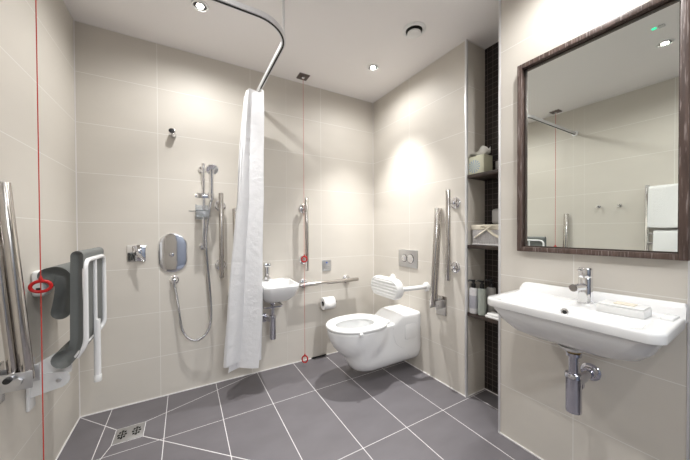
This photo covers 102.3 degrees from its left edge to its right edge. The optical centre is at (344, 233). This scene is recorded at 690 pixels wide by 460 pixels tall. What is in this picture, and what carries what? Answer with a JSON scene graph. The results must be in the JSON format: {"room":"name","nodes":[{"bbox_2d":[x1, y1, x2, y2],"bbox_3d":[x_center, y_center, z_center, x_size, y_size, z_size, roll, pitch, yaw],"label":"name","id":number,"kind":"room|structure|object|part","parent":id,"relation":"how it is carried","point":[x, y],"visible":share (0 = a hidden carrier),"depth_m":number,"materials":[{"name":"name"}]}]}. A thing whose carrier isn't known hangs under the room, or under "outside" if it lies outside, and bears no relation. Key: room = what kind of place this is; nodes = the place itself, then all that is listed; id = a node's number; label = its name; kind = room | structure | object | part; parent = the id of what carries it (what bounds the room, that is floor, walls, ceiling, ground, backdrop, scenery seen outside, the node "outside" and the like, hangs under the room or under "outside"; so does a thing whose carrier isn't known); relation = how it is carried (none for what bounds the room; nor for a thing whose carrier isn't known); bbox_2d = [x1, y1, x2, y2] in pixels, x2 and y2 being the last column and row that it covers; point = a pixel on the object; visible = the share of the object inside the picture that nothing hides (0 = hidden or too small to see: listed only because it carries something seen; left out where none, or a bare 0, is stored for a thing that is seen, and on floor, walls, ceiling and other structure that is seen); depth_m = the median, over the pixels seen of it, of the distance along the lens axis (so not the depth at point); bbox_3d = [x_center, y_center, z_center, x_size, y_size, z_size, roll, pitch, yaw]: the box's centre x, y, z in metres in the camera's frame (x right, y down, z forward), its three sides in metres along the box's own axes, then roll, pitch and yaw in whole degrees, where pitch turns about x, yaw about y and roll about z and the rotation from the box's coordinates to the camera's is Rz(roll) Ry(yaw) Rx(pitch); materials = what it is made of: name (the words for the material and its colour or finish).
{"room":"accessible bathroom","nodes":[
{"label":"accessible bathroom","id":0,"kind":"room"},
{"bbox_2d":[0,0,78,459],"bbox_3d":[-0.836,-0.067,0.232,0.100,2.375,3.440,-1,1,-30],"label":"wall","id":1,"kind":"structure","parent":0,"point":[21,431],"depth_m":1.24,"materials":[{"name":"beige tile"}]},
{"bbox_2d":[0,182,39,403],"bbox_3d":[-1.129,0.206,0.937,0.114,0.756,0.103,0,1,-18],"label":"rail","id":2,"kind":"object","parent":1,"relation":"attached to","point":[20,373],"visible":1,"depth_m":0.93,"materials":[{"name":"silver metal"}]},
{"bbox_3d":[-1.170,0.514,0.928,0.008,0.140,0.100,-1,1,-30],"label":"wall plate","id":3,"kind":"part","parent":2,"relation":"part of","materials":[{"name":"silver metal"}]},
{"bbox_3d":[-1.101,0.480,0.906,0.020,0.020,0.018,-1,1,-30],"label":"catch knob","id":4,"kind":"part","parent":2,"relation":"part of","materials":[{"name":"black plastic"}]},
{"bbox_2d":[26,247,106,411],"bbox_3d":[-1.234,0.393,1.253,0.224,0.646,0.401,-1,1,-30],"label":"chair","id":5,"kind":"object","parent":1,"relation":"attached to","point":[80,292],"visible":0.98,"depth_m":1.16,"materials":[{"name":"white metal"}]},
{"bbox_3d":[-1.313,0.212,1.206,0.045,0.110,0.100,-1,1,-30],"label":"backrest mount","id":6,"kind":"part","parent":5,"relation":"part of","materials":[{"name":"white plastic"}]},
{"bbox_3d":[-1.294,0.253,1.296,0.114,0.226,0.265,-1,1,-30],"label":"backrest","id":7,"kind":"part","parent":5,"relation":"part of","materials":[{"name":"grey plastic"}]},
{"bbox_3d":[-1.182,0.300,1.242,0.100,0.461,0.330,-1,1,-30],"label":"seat","id":8,"kind":"part","parent":5,"relation":"part of","materials":[{"name":"grey plastic"}]},
{"bbox_3d":[-1.146,0.302,1.256,0.048,0.402,0.321,-1,1,-30],"label":"frame","id":9,"kind":"part","parent":5,"relation":"part of","materials":[{"name":"white metal"}]},
{"bbox_3d":[-1.127,0.520,1.264,0.025,0.260,0.025,-1,1,-30],"label":"leg","id":10,"kind":"part","parent":5,"relation":"part of","materials":[{"name":"white metal"}]},
{"bbox_2d":[55,417,80,459],"bbox_3d":[-0.785,1.117,0.272,0.005,0.006,3.240,-1,1,-30],"label":"baseboard","id":11,"kind":"structure","parent":1,"relation":"attached to","point":[79,417],"depth_m":1.49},
{"bbox_2d":[74,21,373,415],"bbox_3d":[-0.513,-0.092,2.348,2.578,2.375,0.100,-1,1,-30],"label":"wall","id":12,"kind":"structure","parent":0,"point":[138,184],"depth_m":1.97,"materials":[{"name":"beige tile"}]},
{"bbox_2d":[73,20,80,416],"bbox_3d":[-1.601,-0.079,1.659,0.004,2.375,0.004,-1,1,-30],"label":"trim","id":13,"kind":"structure","parent":12,"relation":"attached to","point":[73,20],"depth_m":1.66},
{"bbox_2d":[127,245,145,261],"bbox_3d":[-1.339,0.129,1.779,0.099,0.109,0.061,-1,1,-30],"label":"valve","id":14,"kind":"object","parent":12,"relation":"attached to","point":[134,252],"visible":1,"depth_m":1.79,"materials":[{"name":"silver metal"}]},
{"bbox_3d":[-1.334,0.120,1.786,0.046,0.046,0.037,-1,1,-30],"label":"knob","id":15,"kind":"part","parent":14,"relation":"part of","materials":[{"name":"silver metal"}]},
{"bbox_3d":[-1.308,0.149,1.776,0.052,0.069,0.018,0,1,-4],"label":"lever","id":16,"kind":"part","parent":14,"relation":"part of","materials":[{"name":"silver metal"}]},
{"bbox_2d":[168,128,175,137],"bbox_3d":[-1.165,-0.678,1.874,0.042,0.052,0.067,-1,1,-26],"label":"hook","id":17,"kind":"object","parent":12,"relation":"attached to","point":[172,133],"depth_m":1.85,"materials":[{"name":"silver metal"}]},
{"bbox_2d":[158,233,187,271],"bbox_3d":[-1.173,0.132,1.893,0.172,0.268,0.030,-1,1,-30],"label":"plate","id":18,"kind":"object","parent":12,"relation":"attached to","point":[172,247],"visible":1,"depth_m":1.90,"materials":[{"name":"silver metal"}]},
{"bbox_2d":[169,276,178,286],"bbox_3d":[-1.164,0.327,1.891,0.056,0.073,0.045,-1,1,-30],"label":"outlet","id":19,"kind":"object","parent":12,"relation":"attached to","point":[174,279],"visible":1,"depth_m":1.88,"materials":[{"name":"silver metal"}]},
{"bbox_2d":[195,163,213,249],"bbox_3d":[-0.983,-0.188,1.945,0.117,0.605,0.125,-1,1,-30],"label":"shower riser","id":20,"kind":"object","parent":12,"relation":"attached to","point":[201,211],"visible":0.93,"depth_m":1.94,"materials":[{"name":"silver metal"}]},
{"bbox_3d":[-0.986,-0.148,1.915,0.082,0.100,0.075,-1,1,-30],"label":"soap dish","id":21,"kind":"part","parent":20,"relation":"part of","materials":[{"name":"clear plastic"}]},
{"bbox_2d":[206,164,218,199],"bbox_3d":[-0.917,-0.354,1.919,0.082,0.242,0.065,-1,1,-30],"label":"shower","id":22,"kind":"object","parent":20,"relation":"attached to","point":[211,169],"visible":0.99,"depth_m":1.92,"materials":[{"name":"silver metal"}]},
{"bbox_2d":[174,200,212,341],"bbox_3d":[-1.045,0.258,1.921,0.251,0.983,0.045,0,1,-15],"label":"shower hose","id":23,"kind":"object","parent":22,"relation":"hanging from","point":[211,201],"visible":1,"depth_m":1.94,"materials":[{"name":"silver metal"}]},
{"bbox_3d":[-0.925,-0.344,1.924,0.032,0.221,0.050,-1,1,-30],"label":"handle","id":24,"kind":"part","parent":22,"relation":"part of","materials":[{"name":"silver metal"}]},
{"bbox_2d":[80,351,337,416],"bbox_3d":[-0.654,1.095,2.216,2.178,0.006,0.005,-1,1,-30],"label":"baseboard","id":25,"kind":"structure","parent":12,"relation":"attached to","point":[337,351],"depth_m":1.96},
{"bbox_2d":[214,193,225,277],"bbox_3d":[-0.900,0.013,2.014,0.080,0.605,0.092,-1,1,-30],"label":"grab rail","id":26,"kind":"object","parent":12,"relation":"attached to","point":[219,205],"visible":1,"depth_m":1.98,"materials":[{"name":"silver metal"}]},
{"bbox_2d":[232,208,235,238],"bbox_3d":[-0.810,0.207,2.056,0.100,0.786,0.112,-1,1,-30],"label":"rail","id":27,"kind":"object","parent":12,"relation":"attached to","point":[233,209],"visible":0.19,"depth_m":2.04,"materials":[{"name":"silver metal"}]},
{"bbox_2d":[263,302,282,308],"bbox_3d":[-0.575,0.553,2.158,0.157,0.012,0.176,-1,1,-30],"label":"bracket","id":28,"kind":"object","parent":12,"relation":"attached to","point":[281,304],"visible":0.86,"depth_m":2.09,"materials":[{"name":"silver metal"}]},
{"bbox_2d":[263,278,298,302],"bbox_3d":[-0.515,0.441,2.086,0.288,0.150,0.358,-1,1,-30],"label":"basin","id":29,"kind":"object","parent":12,"relation":"attached to","point":[276,290],"visible":0.81,"depth_m":1.98,"materials":[{"name":"white ceramic"}]},
{"bbox_2d":[263,263,271,280],"bbox_3d":[-0.593,0.298,2.143,0.048,0.133,0.124,-1,1,-30],"label":"tap","id":30,"kind":"object","parent":29,"relation":"on","point":[267,266],"visible":1,"depth_m":2.16,"materials":[{"name":"silver metal"}]},
{"bbox_3d":[-0.611,0.246,2.174,0.048,0.028,0.052,-1,1,-30],"label":"lever","id":31,"kind":"part","parent":30,"relation":"part of","materials":[{"name":"silver metal"}]},
{"bbox_2d":[262,303,275,339],"bbox_3d":[-0.595,0.661,2.161,0.072,0.294,0.165,-1,1,-39],"label":"trap","id":32,"kind":"object","parent":29,"relation":"attached to","point":[271,319],"visible":0.77,"depth_m":2.11,"materials":[{"name":"silver metal"}]},
{"bbox_2d":[269,315,275,339],"bbox_3d":[-0.552,0.716,2.124,0.053,0.185,0.053,-1,1,-30],"label":"bottle","id":33,"kind":"object","parent":32,"relation":"on","point":[272,318],"depth_m":2.10,"materials":[{"name":"silver metal"}]},
{"bbox_2d":[299,198,308,270],"bbox_3d":[-0.333,0.007,2.342,0.080,0.609,0.092,-1,1,-30],"label":"grab rail","id":34,"kind":"object","parent":12,"relation":"attached to","point":[303,208],"visible":0.89,"depth_m":2.31,"materials":[{"name":"silver metal"}]},
{"bbox_2d":[322,260,330,270],"bbox_3d":[-0.163,0.286,2.490,0.087,0.100,0.011,-1,1,-30],"label":"plate","id":35,"kind":"object","parent":12,"relation":"attached to","point":[326,264],"visible":1,"depth_m":2.48,"materials":[{"name":"metal"}]},
{"bbox_2d":[299,275,358,287],"bbox_3d":[-0.140,0.427,2.463,0.575,0.080,0.082,-1,1,-30],"label":"grab rail","id":36,"kind":"object","parent":12,"relation":"attached to","point":[346,278],"visible":0.93,"depth_m":2.42,"materials":[{"name":"silver metal"}]},
{"bbox_2d":[373,187,373,303],"bbox_3d":[0.281,-0.101,2.748,0.003,2.375,0.003,-1,1,-30],"label":"trim","id":37,"kind":"structure","parent":12,"relation":"attached to","point":[373,187],"depth_m":2.75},
{"bbox_3d":[-0.143,0.605,2.463,0.167,0.044,0.082,-1,1,-30],"label":"toilet roll holder","id":38,"kind":"object","parent":12,"relation":"attached to","visible":0},
{"bbox_2d":[320,296,335,309],"bbox_3d":[-0.147,0.606,2.420,0.102,0.105,0.106,-1,1,-30],"label":"toilet roll","id":39,"kind":"object","parent":38,"relation":"hanging from","point":[329,302],"visible":1,"depth_m":2.39,"materials":[{"name":"paper"}]},
{"bbox_2d":[64,0,498,101],"bbox_3d":[0.330,-1.318,0.896,2.807,0.100,3.440,-1,1,-30],"label":"ceiling","id":40,"kind":"structure","parent":0,"point":[334,42],"depth_m":1.75,"materials":[{"name":"paint"}]},
{"bbox_2d":[28,0,52,459],"bbox_3d":[-1.122,-0.089,1.020,0.092,2.345,0.092,-1,1,-30],"label":"pull cord","id":41,"kind":"object","parent":40,"relation":"hanging from","point":[40,280],"visible":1,"depth_m":1.02,"materials":[{"name":"fabric"}]},
{"bbox_3d":[-1.122,-0.083,1.020,0.003,2.333,0.003,-1,1,-30],"label":"cord","id":42,"kind":"part","parent":41,"relation":"part of","materials":[{"name":"red fabric"}]},
{"bbox_2d":[191,0,208,12],"bbox_3d":[-0.808,-1.268,1.549,0.087,0.006,0.087,-1,1,-30],"label":"recessed light","id":43,"kind":"object","parent":40,"relation":"in","point":[198,5],"visible":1,"depth_m":1.54,"materials":[{"name":"white plastic"}]},
{"bbox_3d":[-0.808,-1.268,1.549,0.036,0.005,0.036,-1,1,-30],"label":"bulb","id":44,"kind":"part","parent":43,"relation":"part of","materials":[{"name":"clear glass"}]},
{"bbox_2d":[212,0,285,91],"bbox_3d":[-0.643,-1.125,1.400,0.642,0.288,1.410,0,1,18],"label":"rail","id":45,"kind":"object","parent":40,"relation":"hanging from","point":[239,6],"visible":0.95,"depth_m":1.35,"materials":[{"name":"silver metal"}]},
{"bbox_2d":[223,88,263,372],"bbox_3d":[-0.702,-0.043,1.917,0.276,1.924,0.198,-1,1,-30],"label":"shower curtain","id":46,"kind":"object","parent":45,"relation":"hanging from","point":[243,336],"visible":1,"depth_m":1.88,"materials":[{"name":"white fabric"}]},
{"bbox_3d":[-0.318,-1.143,1.436,0.044,0.255,0.044,-1,1,-30],"label":"drop rod","id":47,"kind":"part","parent":45,"relation":"part of","materials":[{"name":"silver metal"}]},
{"bbox_2d":[296,72,309,362],"bbox_3d":[-0.335,-0.106,2.272,0.092,2.347,0.092,-1,1,-30],"label":"pull cord","id":48,"kind":"object","parent":40,"relation":"hanging from","point":[302,76],"visible":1,"depth_m":2.27,"materials":[{"name":"fabric"}]},
{"bbox_3d":[-0.341,-1.275,2.259,0.084,0.010,0.084,-1,1,-30],"label":"ceiling plate","id":49,"kind":"part","parent":48,"relation":"part of","materials":[{"name":"metal"}]},
{"bbox_3d":[-0.335,-0.116,2.272,0.002,2.303,0.002,0,1,-8],"label":"cord","id":50,"kind":"part","parent":48,"relation":"part of","materials":[{"name":"red fabric"}]},
{"bbox_2d":[367,64,378,70],"bbox_3d":[0.216,-1.279,2.143,0.087,0.006,0.087,-1,1,-30],"label":"recessed light","id":51,"kind":"object","parent":40,"relation":"in","point":[375,65],"visible":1,"depth_m":2.14,"materials":[{"name":"white plastic"}]},
{"bbox_2d":[402,21,425,38],"bbox_3d":[0.433,-1.261,1.743,0.145,0.033,0.145,-1,1,-30],"label":"ceiling vent","id":52,"kind":"object","parent":40,"relation":"in","point":[412,30],"visible":1,"depth_m":1.72,"materials":[{"name":"white plastic"}]},
{"bbox_2d":[57,352,539,459],"bbox_3d":[0.341,1.157,0.923,2.807,0.100,3.440,-1,1,-30],"label":"floor","id":53,"kind":"structure","parent":0,"point":[320,408],"depth_m":1.63,"materials":[{"name":"grey tile"}]},
{"bbox_2d":[112,422,144,444],"bbox_3d":[-1.196,1.106,1.542,0.127,0.003,0.126,-1,1,-30],"label":"floor drain","id":54,"kind":"object","parent":53,"relation":"on","point":[134,431],"visible":1,"depth_m":1.53,"materials":[{"name":"metal"}]},
{"bbox_2d":[467,388,497,396],"bbox_3d":[0.973,1.092,1.778,0.199,0.005,0.298,-1,1,-30],"label":"baseboard","id":55,"kind":"structure","parent":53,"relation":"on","point":[483,388],"depth_m":1.91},
{"bbox_2d":[373,41,484,394],"bbox_3d":[0.729,-0.099,2.404,0.429,2.375,1.047,-1,1,-30],"label":"wall","id":56,"kind":"structure","parent":0,"point":[419,125],"depth_m":2.07,"materials":[{"name":"beige tile"}]},
{"bbox_2d":[326,304,419,371],"bbox_3d":[0.206,0.824,2.159,0.758,0.399,0.384,-1,1,-34],"label":"toilet","id":57,"kind":"object","parent":56,"relation":"attached to","point":[367,342],"visible":1,"depth_m":2.06,"materials":[{"name":"white ceramic"}]},
{"bbox_3d":[0.085,0.671,2.076,0.468,0.025,0.382,-1,1,-30],"label":"seat","id":58,"kind":"part","parent":57,"relation":"part of","materials":[{"name":"white plastic"}]},
{"bbox_2d":[371,274,429,299],"bbox_3d":[0.416,0.424,2.259,0.276,0.160,0.474,-1,1,-30],"label":"pad","id":59,"kind":"object","parent":56,"relation":"attached to","point":[390,287],"visible":1,"depth_m":2.13,"materials":[{"name":"white plastic"}]},
{"bbox_2d":[399,249,417,268],"bbox_3d":[0.524,0.209,2.324,0.014,0.147,0.221,-1,1,-30],"label":"flush plate","id":60,"kind":"object","parent":56,"relation":"attached to","point":[407,258],"visible":1,"depth_m":2.31,"materials":[{"name":"metal"}]},
{"bbox_2d":[405,361,465,396],"bbox_3d":[0.547,1.088,2.309,0.005,0.006,1.047,-1,1,-30],"label":"baseboard","id":61,"kind":"structure","parent":56,"relation":"attached to","point":[405,361],"depth_m":2.06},
{"bbox_2d":[430,208,446,315],"bbox_3d":[0.652,0.204,2.003,0.112,0.779,0.112,-1,1,-30],"label":"rail","id":62,"kind":"object","parent":56,"relation":"attached to","point":[439,302],"visible":1,"depth_m":1.98,"materials":[{"name":"silver metal"}]},
{"bbox_3d":[0.702,0.523,2.028,0.008,0.140,0.100,-1,1,-30],"label":"wall plate","id":63,"kind":"part","parent":62,"relation":"part of","materials":[{"name":"silver metal"}]},
{"bbox_2d":[445,190,459,280],"bbox_3d":[0.724,0.012,1.896,0.092,0.615,0.080,-1,1,-30],"label":"grab rail","id":64,"kind":"object","parent":56,"relation":"attached to","point":[454,202],"visible":1,"depth_m":1.87,"materials":[{"name":"silver metal"}]},
{"bbox_2d":[465,39,467,396],"bbox_3d":[0.808,-0.093,1.850,0.016,2.371,0.014,-1,1,-30],"label":"trim","id":65,"kind":"structure","parent":56,"relation":"attached to","point":[466,40],"depth_m":1.84,"materials":[{"name":"silver metal"}]},
{"bbox_2d":[485,41,498,394],"bbox_3d":[1.152,-0.095,1.872,0.229,2.375,0.298,-1,1,-30],"label":"wall niche","id":66,"kind":"object","parent":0,"point":[492,52],"visible":0.14,"depth_m":1.90,"materials":[{"name":"tile"}]},
{"bbox_2d":[467,169,497,180],"bbox_3d":[0.968,-0.370,1.763,0.193,0.034,0.298,-1,1,-30],"label":"shelf","id":67,"kind":"object","parent":66,"relation":"attached to","point":[493,174],"visible":0.38,"depth_m":1.78,"materials":[{"name":"brown wood"}]},
{"bbox_2d":[469,145,491,174],"bbox_3d":[0.904,-0.474,1.820,0.146,0.172,0.144,-1,1,-30],"label":"tissue box","id":68,"kind":"object","parent":67,"relation":"on","point":[481,162],"visible":0.94,"depth_m":1.78,"materials":[{"name":"paper"}]},
{"bbox_2d":[467,311,497,324],"bbox_3d":[0.973,0.544,1.773,0.193,0.034,0.298,-1,1,-30],"label":"shelf","id":69,"kind":"object","parent":66,"relation":"attached to","point":[477,316],"visible":0.17,"depth_m":1.76,"materials":[{"name":"brown wood"}]},
{"bbox_2d":[468,279,477,313],"bbox_3d":[0.851,0.415,1.841,0.054,0.222,0.054,-1,1,-30],"label":"pump bottle","id":70,"kind":"object","parent":69,"relation":"on","point":[473,291],"visible":1,"depth_m":1.82,"materials":[{"name":"white plastic"}]},
{"bbox_2d":[476,280,485,315],"bbox_3d":[0.886,0.414,1.799,0.053,0.226,0.053,-1,1,-30],"label":"pump bottle","id":71,"kind":"object","parent":69,"relation":"on","point":[481,291],"visible":1,"depth_m":1.78,"materials":[{"name":"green plastic"}]},
{"bbox_2d":[485,279,495,312],"bbox_3d":[0.963,0.413,1.829,0.056,0.226,0.056,-1,1,-30],"label":"pump bottle","id":72,"kind":"object","parent":69,"relation":"on","point":[490,290],"visible":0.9,"depth_m":1.82,"materials":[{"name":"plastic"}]},
{"bbox_2d":[485,312,497,320],"bbox_3d":[0.946,0.512,1.707,0.073,0.030,0.140,-1,1,-30],"label":"folded flannel","id":73,"kind":"object","parent":69,"relation":"on","point":[492,315],"visible":0.48,"depth_m":1.72,"materials":[{"name":"white fabric"}]},
{"bbox_2d":[467,245,497,249],"bbox_3d":[0.971,0.094,1.768,0.193,0.034,0.298,-1,1,-30],"label":"shelf","id":74,"kind":"object","parent":66,"relation":"attached to","point":[468,246],"visible":0.28,"depth_m":1.76,"materials":[{"name":"brown wood"}]},
{"bbox_2d":[471,224,497,245],"bbox_3d":[0.965,0.009,1.768,0.165,0.134,0.262,-1,1,-30],"label":"wicker basket","id":75,"kind":"object","parent":74,"relation":"on","point":[487,235],"visible":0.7,"depth_m":1.76,"materials":[{"name":"beige fabric"}]},
{"bbox_2d":[492,209,497,223],"bbox_3d":[1.017,-0.111,1.760,0.055,0.099,0.160,-1,1,-30],"label":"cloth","id":76,"kind":"object","parent":75,"relation":"on","point":[494,211],"visible":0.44,"depth_m":1.79,"materials":[{"name":"white fabric"}]},
{"bbox_2d":[500,0,687,459],"bbox_3d":[1.251,-0.090,1.373,0.557,2.375,0.664,-1,1,-30],"label":"wall","id":77,"kind":"structure","parent":0,"point":[636,410],"depth_m":1.24,"materials":[{"name":"beige tile"}]},
{"bbox_2d":[63,0,498,102],"bbox_3d":[0.231,-1.264,0.839,2.378,0.004,3.240,-1,1,-30],"label":"trim","id":78,"kind":"structure","parent":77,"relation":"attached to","point":[63,0],"depth_m":1.97,"materials":[{"name":"white paint"}]},
{"bbox_2d":[498,0,500,431],"bbox_3d":[0.848,-0.089,1.520,0.012,2.371,0.012,-1,1,-30],"label":"trim","id":79,"kind":"structure","parent":77,"relation":"attached to","point":[499,138],"depth_m":1.52,"materials":[{"name":"silver metal"}]},
{"bbox_2d":[498,431,542,459],"bbox_3d":[1.014,1.097,1.246,0.005,0.006,0.664,-1,1,-30],"label":"baseboard","id":80,"kind":"structure","parent":77,"relation":"attached to","point":[498,431],"depth_m":1.43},
{"bbox_2d":[487,282,687,360],"bbox_3d":[0.900,0.346,1.104,0.327,0.212,0.555,-1,1,-30],"label":"washbasin","id":81,"kind":"object","parent":77,"relation":"attached to","point":[551,313],"visible":0.99,"depth_m":1.00,"materials":[{"name":"white ceramic"}]},
{"bbox_2d":[569,267,593,303],"bbox_3d":[0.955,0.211,1.120,0.123,0.143,0.054,-1,1,-30],"label":"tap","id":82,"kind":"object","parent":81,"relation":"on","point":[585,274],"visible":0.98,"depth_m":1.12,"materials":[{"name":"silver metal"}]},
{"bbox_3d":[0.943,0.216,1.116,0.096,0.032,0.030,-1,1,-27],"label":"spout","id":83,"kind":"part","parent":82,"relation":"part of","materials":[{"name":"silver metal"}]},
{"bbox_2d":[578,290,586,301],"bbox_3d":[0.959,0.245,1.122,0.030,0.062,0.009,0,1,37],"label":"paper tag","id":84,"kind":"object","parent":82,"relation":"hanging from","point":[582,297],"visible":1,"depth_m":1.12,"materials":[{"name":"white paper"}]},
{"bbox_3d":[0.975,0.158,1.131,0.069,0.039,0.047,-1,1,-30],"label":"lever","id":85,"kind":"part","parent":82,"relation":"part of","materials":[{"name":"silver metal"}]},
{"bbox_2d":[564,351,601,414],"bbox_3d":[0.953,0.570,1.127,0.222,0.245,0.076,-1,1,-30],"label":"trap","id":86,"kind":"object","parent":81,"relation":"attached to","point":[575,381],"visible":0.86,"depth_m":1.06,"materials":[{"name":"silver metal"}]},
{"bbox_2d":[564,370,582,414],"bbox_3d":[0.886,0.615,1.077,0.056,0.155,0.056,-1,1,-30],"label":"bottle","id":87,"kind":"object","parent":86,"relation":"on","point":[573,378],"depth_m":1.06,"materials":[{"name":"silver metal"}]},
{"bbox_2d":[596,299,651,318],"bbox_3d":[1.003,0.269,1.001,0.090,0.036,0.125,-1,1,-30],"label":"soap tray","id":88,"kind":"object","parent":81,"relation":"on","point":[609,306],"visible":1,"depth_m":0.97,"materials":[{"name":"white plastic"}]},
{"bbox_2d":[517,0,689,260],"bbox_3d":[1.022,-0.374,1.172,0.035,0.929,0.554,-1,1,-30],"label":"wall mirror","id":89,"kind":"object","parent":77,"relation":"attached to","point":[603,114],"visible":1,"depth_m":1.11,"materials":[{"name":"brown wood"}]},
{"bbox_2d":[686,261,689,459],"bbox_3d":[1.179,-0.085,0.949,0.011,2.371,0.007,-1,1,-30],"label":"trim","id":90,"kind":"structure","parent":77,"relation":"attached to","point":[688,292],"depth_m":0.95,"materials":[{"name":"silver metal"}]}
]}

